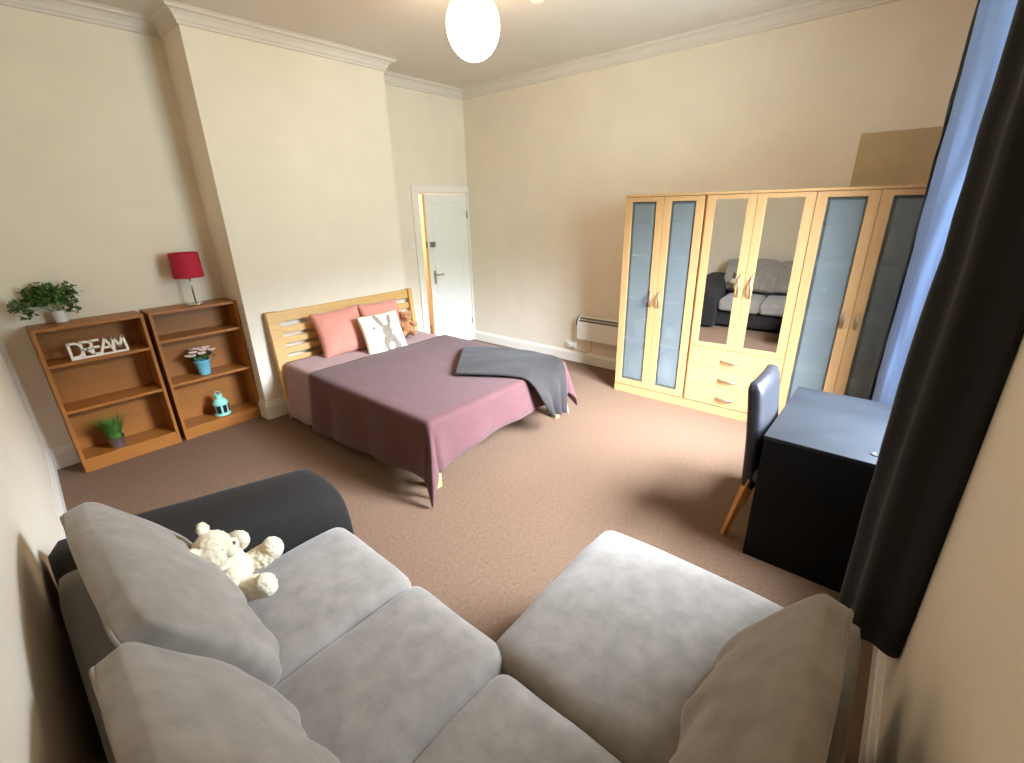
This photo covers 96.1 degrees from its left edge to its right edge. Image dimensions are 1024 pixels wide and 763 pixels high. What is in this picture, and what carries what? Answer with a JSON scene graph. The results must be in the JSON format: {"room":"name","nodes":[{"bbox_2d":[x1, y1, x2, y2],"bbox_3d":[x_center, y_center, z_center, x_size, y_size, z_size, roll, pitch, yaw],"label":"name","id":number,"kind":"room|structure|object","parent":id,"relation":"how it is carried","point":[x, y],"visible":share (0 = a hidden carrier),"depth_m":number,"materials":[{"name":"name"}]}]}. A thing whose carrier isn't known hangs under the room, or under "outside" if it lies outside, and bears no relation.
{"room":"bedroom","nodes":[
{"label":"bedroom","id":0,"kind":"room"},
{"bbox_2d":[0,348,107,762],"bbox_3d":[-1.863,-0.196,1.301,5.410,3.235,0.541,16,27,38],"label":"wall","id":1,"kind":"structure","parent":0,"point":[46,714],"depth_m":1.33,"materials":[{"name":"paint"}]},
{"bbox_2d":[45,451,66,538],"bbox_3d":[-1.762,1.192,1.953,5.028,0.175,0.020,18,28,40],"label":"baseboard","id":2,"kind":"structure","parent":1,"relation":"attached to","point":[59,499],"depth_m":3.14,"materials":[{"name":"beige paint"}]},
{"bbox_2d":[106,433,125,447],"bbox_3d":[-3.206,0.483,3.736,0.119,0.086,0.120,16,27,38],"label":"pot","id":3,"kind":"object","parent":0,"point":[116,441],"depth_m":3.70,"materials":[{"name":"ceramic"}]},
{"bbox_2d":[0,5,466,449],"bbox_3d":[-2.283,-1.455,4.644,0.150,3.235,5.350,16,27,38],"label":"wall","id":4,"kind":"structure","parent":0,"point":[98,183],"depth_m":3.48,"materials":[{"name":"paint"}]},
{"bbox_2d":[408,240,414,247],"bbox_3d":[-1.244,-1.703,5.721,0.015,0.090,0.090,16,27,38],"label":"light switch","id":5,"kind":"object","parent":4,"relation":"attached to","point":[411,243],"visible":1,"depth_m":5.72,"materials":[{"name":"white plastic"}]},
{"bbox_2d":[410,185,474,339],"bbox_3d":[-0.941,-1.514,6.284,0.172,2.125,0.955,16,27,38],"label":"door frame","id":6,"kind":"structure","parent":4,"relation":"attached to","point":[416,190],"depth_m":5.96,"materials":[{"name":"beige paint"}]},
{"bbox_2d":[421,194,472,339],"bbox_3d":[-0.823,-1.459,6.268,0.101,2.012,0.782,13,25,33],"label":"door","id":7,"kind":"structure","parent":4,"relation":"in","point":[444,216],"depth_m":6.20,"materials":[{"name":"white paint"}]},
{"bbox_2d":[162,24,407,401],"bbox_3d":[-1.958,-1.444,4.595,0.411,3.235,1.746,16,27,38],"label":"wall","id":8,"kind":"structure","parent":0,"point":[290,151],"depth_m":4.13,"materials":[{"name":"paint"}]},
{"bbox_2d":[45,397,287,469],"bbox_3d":[-2.228,0.125,4.791,0.431,0.175,3.767,16,27,38],"label":"baseboard","id":9,"kind":"structure","parent":8,"relation":"attached to","point":[65,455],"depth_m":3.69,"materials":[{"name":"beige paint"}]},
{"bbox_2d":[0,0,900,99],"bbox_3d":[-0.312,-2.375,2.517,5.060,0.110,4.995,16,27,38],"label":"crown molding","id":10,"kind":"structure","parent":8,"relation":"attached to","point":[164,16],"depth_m":3.73,"materials":[{"name":"paint"}]},
{"bbox_2d":[419,195,431,325],"bbox_3d":[-1.838,-2.062,6.218,1.350,3.235,2.500,16,27,38],"label":"wall","id":11,"kind":"structure","parent":0,"point":[420,196],"depth_m":7.40,"materials":[{"name":"paint"}]},
{"bbox_2d":[84,0,810,87],"bbox_3d":[-0.310,-2.438,2.415,5.560,0.100,5.500,16,27,38],"label":"ceiling","id":12,"kind":"structure","parent":0,"point":[532,36],"depth_m":3.70,"materials":[{"name":"paint"}]},
{"bbox_2d":[446,0,499,62],"bbox_3d":[-0.240,-2.248,2.789,0.326,0.525,0.326,16,27,38],"label":"ceiling lamp","id":13,"kind":"object","parent":12,"relation":"hanging from","point":[473,26],"visible":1,"depth_m":2.72,"materials":[{"name":"white glass"}]},
{"bbox_2d":[530,0,544,3],"bbox_3d":[0.177,-2.670,3.205,0.120,0.048,0.120,16,27,38],"label":"smoke detector","id":14,"kind":"object","parent":12,"relation":"attached to","point":[531,1],"visible":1,"depth_m":3.21,"materials":[{"name":"white plastic"}]},
{"bbox_2d":[57,339,873,762],"bbox_3d":[-0.238,0.679,3.598,5.560,0.100,5.500,16,27,38],"label":"floor","id":15,"kind":"structure","parent":0,"point":[509,514],"depth_m":3.24,"materials":[{"name":"carpet"}]},
{"bbox_2d":[25,311,181,472],"bbox_3d":[-3.195,0.064,3.668,0.255,1.128,0.643,16,27,38],"label":"bookcase","id":16,"kind":"object","parent":15,"relation":"on","point":[130,381],"visible":0.99,"depth_m":3.69,"materials":[{"name":"brown wood"}]},
{"bbox_2d":[6,281,82,322],"bbox_3d":[-3.356,-0.567,3.324,0.188,0.303,0.424,16,27,38],"label":"potted plant","id":17,"kind":"object","parent":16,"relation":"on","point":[42,294],"visible":1,"depth_m":3.30,"materials":[{"name":"green plant"}]},
{"bbox_2d":[66,335,129,360],"bbox_3d":[-3.147,-0.263,3.507,0.024,0.128,0.346,16,27,38],"label":"word sign","id":18,"kind":"object","parent":16,"relation":"on","point":[113,340],"visible":1,"depth_m":3.49,"materials":[{"name":"beige wood"}]},
{"bbox_2d":[88,412,128,447],"bbox_3d":[-3.204,0.394,3.703,0.270,0.277,0.280,16,27,38],"label":"potted grass","id":19,"kind":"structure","parent":16,"relation":"on","point":[116,438],"depth_m":3.69,"materials":[{"name":"plant"}]},
{"bbox_2d":[139,298,260,439],"bbox_3d":[-2.755,-0.130,4.151,0.255,1.128,0.652,16,27,38],"label":"bookcase","id":20,"kind":"object","parent":15,"relation":"on","point":[173,330],"visible":0.95,"depth_m":4.18,"materials":[{"name":"brown wood"}]},
{"bbox_2d":[167,251,204,305],"bbox_3d":[-2.739,-0.872,3.910,0.224,0.430,0.224,16,27,38],"label":"table lamp","id":21,"kind":"object","parent":20,"relation":"on","point":[183,265],"visible":1,"depth_m":3.80,"materials":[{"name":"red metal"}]},
{"bbox_2d":[184,346,215,374],"bbox_3d":[-2.762,-0.183,4.089,0.181,0.246,0.224,3,21,11],"label":"potted flower","id":22,"kind":"object","parent":20,"relation":"on","point":[202,363],"visible":1,"depth_m":4.06,"materials":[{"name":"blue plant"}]},
{"bbox_2d":[212,391,230,416],"bbox_3d":[-2.713,0.195,4.276,0.140,0.231,0.140,16,27,38],"label":"lantern","id":23,"kind":"object","parent":20,"relation":"on","point":[220,405],"visible":1,"depth_m":4.25,"materials":[{"name":"teal"}]},
{"bbox_2d":[263,288,558,488],"bbox_3d":[-0.891,-0.146,4.253,2.160,1.006,1.624,16,27,38],"label":"double bed","id":24,"kind":"object","parent":15,"relation":"on","point":[273,319],"visible":0.23,"depth_m":4.41,"materials":[{"name":"brown wood"}]},
{"bbox_2d":[48,470,860,762],"bbox_3d":[-0.284,0.811,1.692,2.432,1.008,1.767,16,27,38],"label":"sofa","id":25,"kind":"object","parent":15,"relation":"on","point":[636,652],"visible":1,"depth_m":1.37,"materials":[{"name":"grey fabric"}]},
{"bbox_2d":[62,502,281,686],"bbox_3d":[-1.067,0.640,1.449,0.786,0.536,0.243,16,42,38],"label":"cushion","id":26,"kind":"object","parent":25,"relation":"on","point":[145,585],"depth_m":1.27,"materials":[{"name":"grey fabric"}]},
{"bbox_2d":[95,642,340,762],"bbox_3d":[-0.522,0.826,0.949,0.781,0.538,0.225,16,42,38],"label":"cushion","id":27,"kind":"object","parent":25,"relation":"on","point":[159,702],"depth_m":0.95,"materials":[{"name":"grey fabric"}]},
{"bbox_2d":[189,522,283,601],"bbox_3d":[-1.013,0.649,1.698,0.262,0.309,0.288,-7,21,-14],"label":"teddy bear","id":28,"kind":"object","parent":25,"relation":"on","point":[223,550],"visible":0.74,"depth_m":1.66},
{"bbox_2d":[247,527,410,687],"bbox_3d":[-0.871,0.919,1.816,0.609,0.210,0.809,16,27,38],"label":"seat cushion","id":29,"kind":"object","parent":25,"relation":"on","point":[330,581],"depth_m":1.80,"materials":[{"name":"grey fabric"}]},
{"bbox_2d":[274,586,502,762],"bbox_3d":[-0.451,1.038,1.479,0.547,0.207,0.803,16,27,38],"label":"seat cushion","id":30,"kind":"object","parent":25,"relation":"on","point":[386,683],"depth_m":1.47,"materials":[{"name":"grey fabric"}]},
{"bbox_2d":[414,674,620,762],"bbox_3d":[0.009,1.179,1.076,0.755,0.211,0.753,16,27,38],"label":"seat cushion","id":31,"kind":"object","parent":25,"relation":"on","point":[496,718],"depth_m":1.32,"materials":[{"name":"grey fabric"}]},
{"bbox_2d":[496,531,782,762],"bbox_3d":[0.493,0.946,1.662,0.853,0.212,0.881,16,27,38],"label":"seat cushion","id":32,"kind":"object","parent":25,"relation":"on","point":[616,646],"depth_m":1.57,"materials":[{"name":"grey fabric"}]},
{"bbox_2d":[669,594,848,762],"bbox_3d":[0.557,0.814,1.104,0.232,0.474,0.734,29,34,31],"label":"cushion","id":33,"kind":"object","parent":25,"relation":"on","point":[771,693],"depth_m":1.04,"materials":[{"name":"grey fabric"}]},
{"bbox_2d":[614,192,707,405],"bbox_3d":[1.522,-0.813,4.553,0.742,1.935,0.576,16,27,38],"label":"wardrobe","id":34,"kind":"object","parent":15,"relation":"on","point":[662,244],"visible":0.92,"depth_m":4.53,"materials":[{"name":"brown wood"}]},
{"bbox_2d":[633,318,646,337],"bbox_3d":[1.364,-0.547,4.711,0.267,0.209,0.270,16,27,38],"label":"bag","id":35,"kind":"object","parent":34,"relation":"on","point":[639,326],"visible":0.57,"depth_m":4.64,"materials":[{"name":"white plastic"}]},
{"bbox_2d":[628,349,657,380],"bbox_3d":[1.382,-0.171,4.867,0.304,0.344,0.281,16,27,38],"label":"bag","id":36,"kind":"object","parent":34,"relation":"on","point":[635,366],"visible":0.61,"depth_m":4.79,"materials":[{"name":"white plastic"}]},
{"bbox_2d":[624,331,689,351],"bbox_3d":[1.554,-0.434,4.726,0.706,0.018,0.495,16,27,38],"label":"shelf","id":37,"kind":"object","parent":34,"relation":"attached to","point":[630,336],"depth_m":4.67,"materials":[{"name":"beige"}]},
{"bbox_2d":[627,290,693,305],"bbox_3d":[1.545,-0.836,4.574,0.706,0.018,0.495,16,27,38],"label":"shelf","id":38,"kind":"object","parent":34,"relation":"attached to","point":[677,297],"depth_m":4.60,"materials":[{"name":"beige"}]},
{"bbox_2d":[630,250,699,259],"bbox_3d":[1.536,-1.219,4.428,0.706,0.018,0.495,16,27,38],"label":"shelf","id":39,"kind":"object","parent":34,"relation":"attached to","point":[672,254],"depth_m":4.43,"materials":[{"name":"beige"}]},
{"bbox_2d":[657,349,686,387],"bbox_3d":[1.620,-0.129,4.660,0.280,0.402,0.288,16,27,38],"label":"bag","id":40,"kind":"object","parent":34,"relation":"on","point":[667,368],"visible":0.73,"depth_m":4.56,"materials":[{"name":"white plastic"}]},
{"bbox_2d":[663,324,681,343],"bbox_3d":[1.607,-0.471,4.522,0.245,0.190,0.236,16,27,38],"label":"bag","id":41,"kind":"object","parent":34,"relation":"on","point":[672,334],"visible":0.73,"depth_m":4.44,"materials":[{"name":"white plastic"}]},
{"bbox_2d":[720,364,779,534],"bbox_3d":[1.564,0.451,2.570,0.524,0.986,0.434,16,27,38],"label":"desk chair","id":42,"kind":"object","parent":15,"relation":"on","point":[763,391],"visible":0.45,"depth_m":2.49,"materials":[{"name":"black leather"}]},
{"bbox_2d":[683,188,817,421],"bbox_3d":[2.103,-0.650,4.089,0.780,1.935,0.576,16,27,38],"label":"wardrobe","id":43,"kind":"object","parent":15,"relation":"on","point":[755,242],"visible":0.92,"depth_m":3.84,"materials":[{"name":"brown wood"}]},
{"bbox_2d":[742,387,892,592],"bbox_3d":[1.782,0.557,2.602,0.565,0.747,0.858,16,27,38],"label":"desk","id":44,"kind":"object","parent":15,"relation":"on","point":[819,456],"visible":0.65,"depth_m":2.34,"materials":[{"name":"black wood"}]},
{"bbox_2d":[778,184,926,414],"bbox_3d":[2.688,-0.486,3.621,0.753,1.935,0.576,16,27,38],"label":"wardrobe","id":45,"kind":"object","parent":15,"relation":"on","point":[860,241],"visible":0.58,"depth_m":3.63,"materials":[{"name":"brown wood"}]},
{"bbox_2d":[793,353,876,383],"bbox_3d":[2.719,-0.107,3.794,0.717,0.018,0.495,16,27,38],"label":"shelf","id":46,"kind":"object","parent":45,"relation":"attached to","point":[861,370],"depth_m":3.82,"materials":[{"name":"beige"}]},
{"bbox_2d":[803,306,890,328],"bbox_3d":[2.710,-0.509,3.642,0.717,0.018,0.495,16,27,38],"label":"shelf","id":47,"kind":"object","parent":45,"relation":"attached to","point":[878,318],"depth_m":3.66,"materials":[{"name":"beige"}]},
{"bbox_2d":[814,257,906,270],"bbox_3d":[2.701,-0.892,3.496,0.717,0.018,0.495,16,27,38],"label":"shelf","id":48,"kind":"object","parent":45,"relation":"attached to","point":[884,263],"depth_m":3.50,"materials":[{"name":"beige"}]},
{"bbox_2d":[850,126,942,186],"bbox_3d":[2.905,-1.642,3.387,0.620,0.383,0.015,16,27,38],"label":"board","id":49,"kind":"object","parent":45,"relation":"on","point":[898,157],"visible":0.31,"depth_m":3.42,"materials":[{"name":"brown wood"}]},
{"bbox_2d":[463,0,977,358],"bbox_3d":[1.403,-1.630,4.882,5.410,3.235,0.150,16,27,38],"label":"wall","id":50,"kind":"structure","parent":0,"point":[552,166],"depth_m":4.43,"materials":[{"name":"paint"}]},
{"bbox_2d":[475,330,615,370],"bbox_3d":[1.363,-0.163,5.387,5.060,0.135,0.020,16,27,38],"label":"baseboard","id":51,"kind":"structure","parent":50,"relation":"attached to","point":[590,359],"depth_m":6.06,"materials":[{"name":"beige paint"}]},
{"bbox_2d":[566,340,576,348],"bbox_3d":[0.740,-0.464,5.809,0.145,0.085,0.055,16,27,38],"label":"wall socket","id":52,"kind":"object","parent":50,"relation":"attached to","point":[569,344],"visible":1,"depth_m":5.79,"materials":[{"name":"white plastic"}]},
{"bbox_2d":[571,315,618,352],"bbox_3d":[1.044,-0.521,5.471,0.802,0.458,0.109,16,27,38],"label":"wall heater","id":53,"kind":"object","parent":50,"relation":"attached to","point":[600,330],"visible":0.74,"depth_m":5.42,"materials":[{"name":"white plastic"}]},
{"bbox_2d":[579,320,617,326],"bbox_3d":[1.062,-0.665,5.343,0.660,0.021,0.011,16,27,38],"label":"air vent","id":54,"kind":"object","parent":53,"relation":"attached to","point":[596,323],"depth_m":5.38,"materials":[{"name":"white metal"}]},
{"bbox_2d":[580,317,617,323],"bbox_3d":[1.076,-0.697,5.349,0.660,0.018,0.020,16,27,38],"label":"air vent","id":55,"kind":"object","parent":53,"relation":"attached to","point":[592,320],"depth_m":5.41,"materials":[{"name":"white metal"}]},
{"bbox_2d":[875,334,1023,762],"bbox_3d":[1.654,-0.304,1.373,0.220,3.235,5.250,16,27,38],"label":"wall","id":56,"kind":"structure","parent":0,"point":[954,690],"depth_m":0.99,"materials":[{"name":"paint"}]},
{"bbox_2d":[858,645,885,762],"bbox_3d":[1.678,1.064,2.080,0.020,0.175,4.995,16,27,38],"label":"baseboard","id":57,"kind":"structure","parent":56,"relation":"attached to","point":[868,748],"depth_m":1.67,"materials":[{"name":"beige paint"}]},
{"bbox_3d":[1.915,-1.857,1.466,0.159,0.060,2.878,16,27,38],"label":"pole","id":58,"kind":"object","parent":56,"relation":"attached to","visible":0},
{"bbox_2d":[838,0,1023,658],"bbox_3d":[1.420,-0.397,1.386,0.216,2.590,0.721,16,27,38],"label":"curtain","id":59,"kind":"object","parent":58,"relation":"hanging from","point":[969,332],"visible":0.99,"depth_m":1.28,"materials":[{"name":"black fabric"}]},
{"bbox_2d":[868,0,1017,403],"bbox_3d":[2.510,-0.884,2.728,0.113,2.680,0.483,2,21,9],"label":"curtain","id":60,"kind":"object","parent":58,"relation":"hanging from","point":[992,19],"visible":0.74,"depth_m":2.61,"materials":[{"name":"blue fabric"}]},
{"bbox_3d":[-0.860,-0.055,4.260,2.030,0.250,1.460,16,27,38],"label":"mattress","id":61,"kind":"object","parent":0,"visible":0},
{"bbox_2d":[284,330,568,474],"bbox_3d":[-0.811,0.084,4.270,2.115,0.531,1.654,16,27,38],"label":"sheet","id":62,"kind":"object","parent":61,"relation":"on","point":[296,371],"visible":0.12,"depth_m":4.26,"materials":[{"name":"fabric"}]},
{"bbox_2d":[309,304,366,357],"bbox_3d":[-1.675,-0.487,4.526,0.523,0.452,0.226,-19,27,-39],"label":"pillow","id":63,"kind":"object","parent":62,"relation":"on","point":[339,332],"visible":0.97,"depth_m":4.44,"materials":[{"name":"pink fabric"}]},
{"bbox_2d":[355,310,406,353],"bbox_3d":[-1.291,-0.483,4.609,0.218,0.390,0.444,18,28,42],"label":"cushion","id":64,"kind":"object","parent":62,"relation":"on","point":[382,332],"visible":0.95,"depth_m":4.54,"materials":[{"name":"white fabric"}]},
{"bbox_2d":[357,298,406,336],"bbox_3d":[-1.359,-0.627,4.875,0.228,0.443,0.514,13,25,34],"label":"pillow","id":65,"kind":"object","parent":62,"relation":"on","point":[385,306],"visible":0.3,"depth_m":4.79,"materials":[{"name":"pink fabric"}]},
{"bbox_2d":[399,311,417,335],"bbox_3d":[-1.123,-0.616,4.931,0.231,0.259,0.204,-7,22,-15],"label":"teddy bear","id":66,"kind":"object","parent":62,"relation":"on","point":[406,325],"visible":0.91,"depth_m":4.93},
{"bbox_2d":[308,335,577,506],"bbox_3d":[-0.609,0.143,4.074,1.717,0.550,1.812,16,27,38],"label":"bedspread","id":67,"kind":"object","parent":62,"relation":"on","point":[407,407],"visible":0.8,"depth_m":3.54,"materials":[{"name":"fabric"}]},
{"bbox_2d":[456,346,566,416],"bbox_3d":[-0.013,-0.016,4.112,1.049,0.415,0.778,3,21,11],"label":"throw blanket","id":68,"kind":"object","parent":67,"relation":"on","point":[546,373],"visible":1,"depth_m":3.91,"materials":[{"name":"grey fabric"}]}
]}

